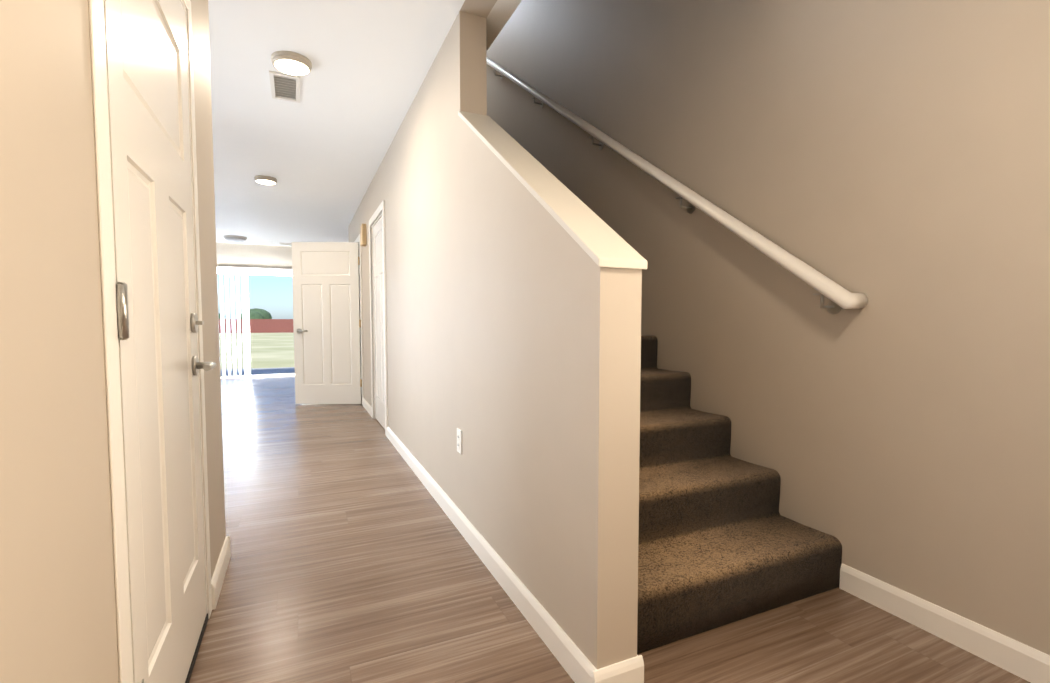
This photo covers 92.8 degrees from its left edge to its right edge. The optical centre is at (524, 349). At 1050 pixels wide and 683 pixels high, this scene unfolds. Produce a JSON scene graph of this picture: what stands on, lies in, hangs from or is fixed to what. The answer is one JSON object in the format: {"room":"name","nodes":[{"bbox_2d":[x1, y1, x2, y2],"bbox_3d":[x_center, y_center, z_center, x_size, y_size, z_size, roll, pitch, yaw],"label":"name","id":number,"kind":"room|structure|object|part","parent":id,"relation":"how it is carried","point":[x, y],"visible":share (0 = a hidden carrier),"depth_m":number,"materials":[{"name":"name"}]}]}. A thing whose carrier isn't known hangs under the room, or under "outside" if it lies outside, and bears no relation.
{"room":"home entrance hallway","nodes":[
{"label":"home entrance hallway","id":0,"kind":"room"},
{"bbox_2d":[0,0,225,682],"bbox_3d":[-0.553,-0.218,0.285,0.150,2.440,3.900,-1,3,-24],"label":"wall","id":1,"kind":"structure","parent":0,"point":[58,621],"depth_m":0.70,"materials":[{"name":"beige paint"}]},
{"bbox_2d":[103,1,132,675],"bbox_3d":[-0.821,-0.038,0.889,0.151,2.015,0.014,-1,3,-24],"label":"door frame","id":2,"kind":"structure","parent":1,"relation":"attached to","point":[117,334],"depth_m":0.93,"materials":[{"name":"white wood"}]},
{"bbox_2d":[103,0,216,682],"bbox_3d":[-0.907,-0.056,1.285,0.106,1.985,0.790,-1,3,-24],"label":"entry door","id":3,"kind":"structure","parent":2,"relation":"attached to","point":[160,364],"depth_m":1.20,"materials":[{"name":"white wood"}]},
{"bbox_2d":[88,0,211,682],"bbox_3d":[-0.984,-0.089,1.255,0.155,2.077,0.940,-1,3,-24],"label":"door frame","id":4,"kind":"structure","parent":1,"relation":"attached to","point":[99,90],"depth_m":0.89,"materials":[{"name":"white wood"}]},
{"bbox_3d":[-1.152,-0.078,1.621,0.151,2.015,0.016,-1,3,-24],"label":"entry latch jamb","id":5,"kind":"part","parent":4,"relation":"part of","materials":[{"name":"white wood"}]},
{"bbox_2d":[211,537,229,609],"bbox_3d":[-1.193,0.865,1.963,0.014,0.095,0.425,-1,3,-24],"label":"baseboard","id":6,"kind":"structure","parent":1,"relation":"attached to","point":[218,576],"depth_m":1.91,"materials":[{"name":"white wood"}]},
{"bbox_2d":[216,242,291,269],"bbox_3d":[-5.194,-1.683,9.145,2.100,0.470,0.150,-1,3,-24],"label":"wall","id":7,"kind":"structure","parent":0,"point":[238,255],"depth_m":9.16,"materials":[{"name":"beige paint"}]},
{"bbox_2d":[217,274,294,377],"bbox_3d":[-5.188,-0.464,9.197,2.100,1.970,0.060,-1,3,-24],"label":"sliding glass door","id":8,"kind":"structure","parent":7,"relation":"in","point":[269,324],"depth_m":9.34,"materials":[{"name":"clear glass"}]},
{"bbox_2d":[217,267,291,376],"bbox_3d":[-5.146,-0.492,9.104,2.200,1.965,0.078,-1,3,-24],"label":"vertical blinds","id":9,"kind":"object","parent":8,"relation":"attached to","point":[231,271],"visible":0.42,"depth_m":9.05,"materials":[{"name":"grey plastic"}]},
{"bbox_2d":[208,0,464,245],"bbox_3d":[-1.799,-1.793,4.043,10.000,0.300,11.920,-1,3,-24],"label":"ceiling","id":10,"kind":"structure","parent":0,"point":[319,151],"depth_m":3.27,"materials":[{"name":"white paint"}]},
{"bbox_2d":[223,235,246,241],"bbox_3d":[-4.846,-1.846,8.364,0.340,0.112,0.340,-1,3,-24],"label":"ceiling light","id":11,"kind":"object","parent":10,"relation":"attached to","point":[232,238],"visible":0.96,"depth_m":8.26,"materials":[{"name":"white plastic"}]},
{"bbox_2d":[254,175,276,184],"bbox_3d":[-2.569,-1.671,4.954,0.200,0.042,0.200,-1,3,-24],"label":"ceiling light","id":12,"kind":"object","parent":10,"relation":"attached to","point":[265,180],"visible":1,"depth_m":4.90,"materials":[{"name":"beige plastic"}]},
{"bbox_2d":[269,70,299,102],"bbox_3d":[-1.450,-1.581,3.025,0.160,0.014,0.360,-1,3,-24],"label":"ceiling vent","id":13,"kind":"object","parent":10,"relation":"in","point":[285,87],"visible":0.98,"depth_m":3.01,"materials":[{"name":"white plastic"}]},
{"bbox_2d":[271,51,311,75],"bbox_3d":[-1.270,-1.551,2.723,0.200,0.042,0.200,-1,3,-24],"label":"ceiling light","id":14,"kind":"object","parent":10,"relation":"attached to","point":[291,63],"visible":1,"depth_m":2.68,"materials":[{"name":"beige plastic"}]},
{"bbox_2d":[460,0,496,17],"bbox_3d":[-0.110,-1.684,2.018,0.130,0.300,0.635,-1,3,-24],"label":"soffit","id":15,"kind":"structure","parent":0,"point":[481,8],"depth_m":2.26,"materials":[{"name":"beige paint"}]},
{"bbox_2d":[348,11,641,668],"bbox_3d":[-1.161,-0.441,4.416,0.130,2.440,6.858,-1,3,-24],"label":"wall","id":16,"kind":"structure","parent":0,"point":[551,341],"depth_m":1.85,"materials":[{"name":"beige paint"}]},
{"bbox_2d":[354,234,363,404],"bbox_3d":[-2.173,-0.370,6.488,0.016,2.075,0.980,-1,3,-24],"label":"door frame","id":17,"kind":"structure","parent":16,"relation":"attached to","point":[358,239],"depth_m":6.05,"materials":[{"name":"white wood"}]},
{"bbox_2d":[360,224,366,246],"bbox_3d":[-1.800,-1.270,5.570,0.050,0.230,0.150,-1,3,-24],"label":"box","id":18,"kind":"object","parent":16,"relation":"attached to","point":[363,236],"visible":1,"depth_m":5.51,"materials":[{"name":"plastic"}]},
{"bbox_2d":[363,398,371,416],"bbox_3d":[-1.798,0.663,5.714,0.014,0.095,0.850,-1,3,-24],"label":"baseboard","id":19,"kind":"structure","parent":16,"relation":"attached to","point":[367,406],"depth_m":5.68,"materials":[{"name":"white wood"}]},
{"bbox_2d":[371,228,375,418],"bbox_3d":[-1.529,-0.268,5.242,0.130,2.005,0.018,-1,3,-24],"label":"door jamb","id":20,"kind":"object","parent":16,"relation":"attached to","point":[373,323],"visible":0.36,"depth_m":5.21,"materials":[{"name":"white wood"}]},
{"bbox_2d":[373,217,384,428],"bbox_3d":[-1.365,-0.243,4.868,0.096,1.975,0.813,-1,3,-24],"label":"hall door","id":21,"kind":"structure","parent":20,"relation":"attached to","point":[378,322],"depth_m":4.90,"materials":[{"name":"white wood"}]},
{"bbox_2d":[369,200,387,436],"bbox_3d":[-1.365,-0.282,4.859,0.146,2.075,0.980,-1,3,-24],"label":"door frame","id":22,"kind":"structure","parent":16,"relation":"attached to","point":[379,210],"depth_m":4.45,"materials":[{"name":"white wood"}]},
{"bbox_2d":[457,428,461,453],"bbox_3d":[-0.321,0.447,2.431,0.009,0.115,0.070,-1,3,-24],"label":"outlet","id":23,"kind":"object","parent":16,"relation":"attached to","point":[459,440],"visible":1,"depth_m":2.42,"materials":[{"name":"white plastic"}]},
{"bbox_2d":[387,426,596,682],"bbox_3d":[-0.519,0.816,2.887,0.014,0.095,3.423,-1,3,-24],"label":"baseboard","id":24,"kind":"structure","parent":16,"relation":"attached to","point":[573,660],"depth_m":1.82,"materials":[{"name":"white wood"}]},
{"bbox_2d":[458,110,646,268],"bbox_3d":[0.007,-0.657,1.814,0.152,0.837,1.204,-1,3,-24],"label":"trim","id":25,"kind":"structure","parent":16,"relation":"on","point":[596,238],"depth_m":1.56,"materials":[{"name":"white wood"}]},
{"bbox_2d":[592,655,643,682],"bbox_3d":[0.254,0.898,1.352,0.158,0.095,0.014,-1,3,-24],"label":"baseboard","id":26,"kind":"structure","parent":16,"relation":"attached to","point":[630,670],"depth_m":1.35,"materials":[{"name":"white wood"}]},
{"bbox_2d":[486,0,521,51],"bbox_3d":[-0.389,-1.732,2.914,0.100,0.300,2.500,-1,3,-24],"label":"ceiling strip","id":27,"kind":"object","parent":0,"point":[500,14],"depth_m":2.34,"materials":[{"name":"beige paint"}]},
{"bbox_2d":[189,375,1030,682],"bbox_3d":[-1.788,0.854,4.163,10.000,0.120,12.270,-1,3,-24],"label":"floor","id":28,"kind":"structure","parent":0,"point":[355,557],"depth_m":1.78,"materials":[{"name":"wood"}]},
{"bbox_2d":[637,336,841,653],"bbox_3d":[-0.215,-0.507,3.746,1.037,2.644,4.641,-1,3,-24],"label":"stairs","id":29,"kind":"structure","parent":28,"relation":"on","point":[722,541],"depth_m":1.91,"materials":[{"name":"brown carpet"}]},
{"bbox_2d":[486,0,1049,654],"bbox_3d":[0.416,-1.836,3.728,0.150,5.300,9.530,-1,3,-24],"label":"wall","id":30,"kind":"structure","parent":0,"point":[890,158],"depth_m":1.85,"materials":[{"name":"beige paint"}]},
{"bbox_2d":[486,57,867,313],"bbox_3d":[0.240,-1.846,3.811,0.100,3.216,4.634,-1,3,-24],"label":"handrail","id":31,"kind":"object","parent":30,"relation":"attached to","point":[838,296],"visible":0.85,"depth_m":2.30,"materials":[{"name":"white wood"}]},
{"bbox_2d":[839,563,1049,682],"bbox_3d":[1.756,0.933,0.706,0.014,0.095,2.654,-1,3,-24],"label":"baseboard","id":32,"kind":"structure","parent":30,"relation":"attached to","point":[1019,659],"depth_m":1.58,"materials":[{"name":"white wood"}]},
{"bbox_3d":[-1.936,-0.317,6.142,0.130,2.005,0.018,-1,3,-24],"label":"hall jamb hinge","id":33,"kind":"object","parent":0,"visible":0},
{"bbox_2d":[291,242,361,403],"bbox_3d":[-2.411,-0.311,6.126,0.830,1.975,0.158,0,3,-1],"label":"hall door","id":34,"kind":"structure","parent":33,"relation":"attached to","point":[326,316],"depth_m":6.11,"materials":[{"name":"white wood"}]}
]}

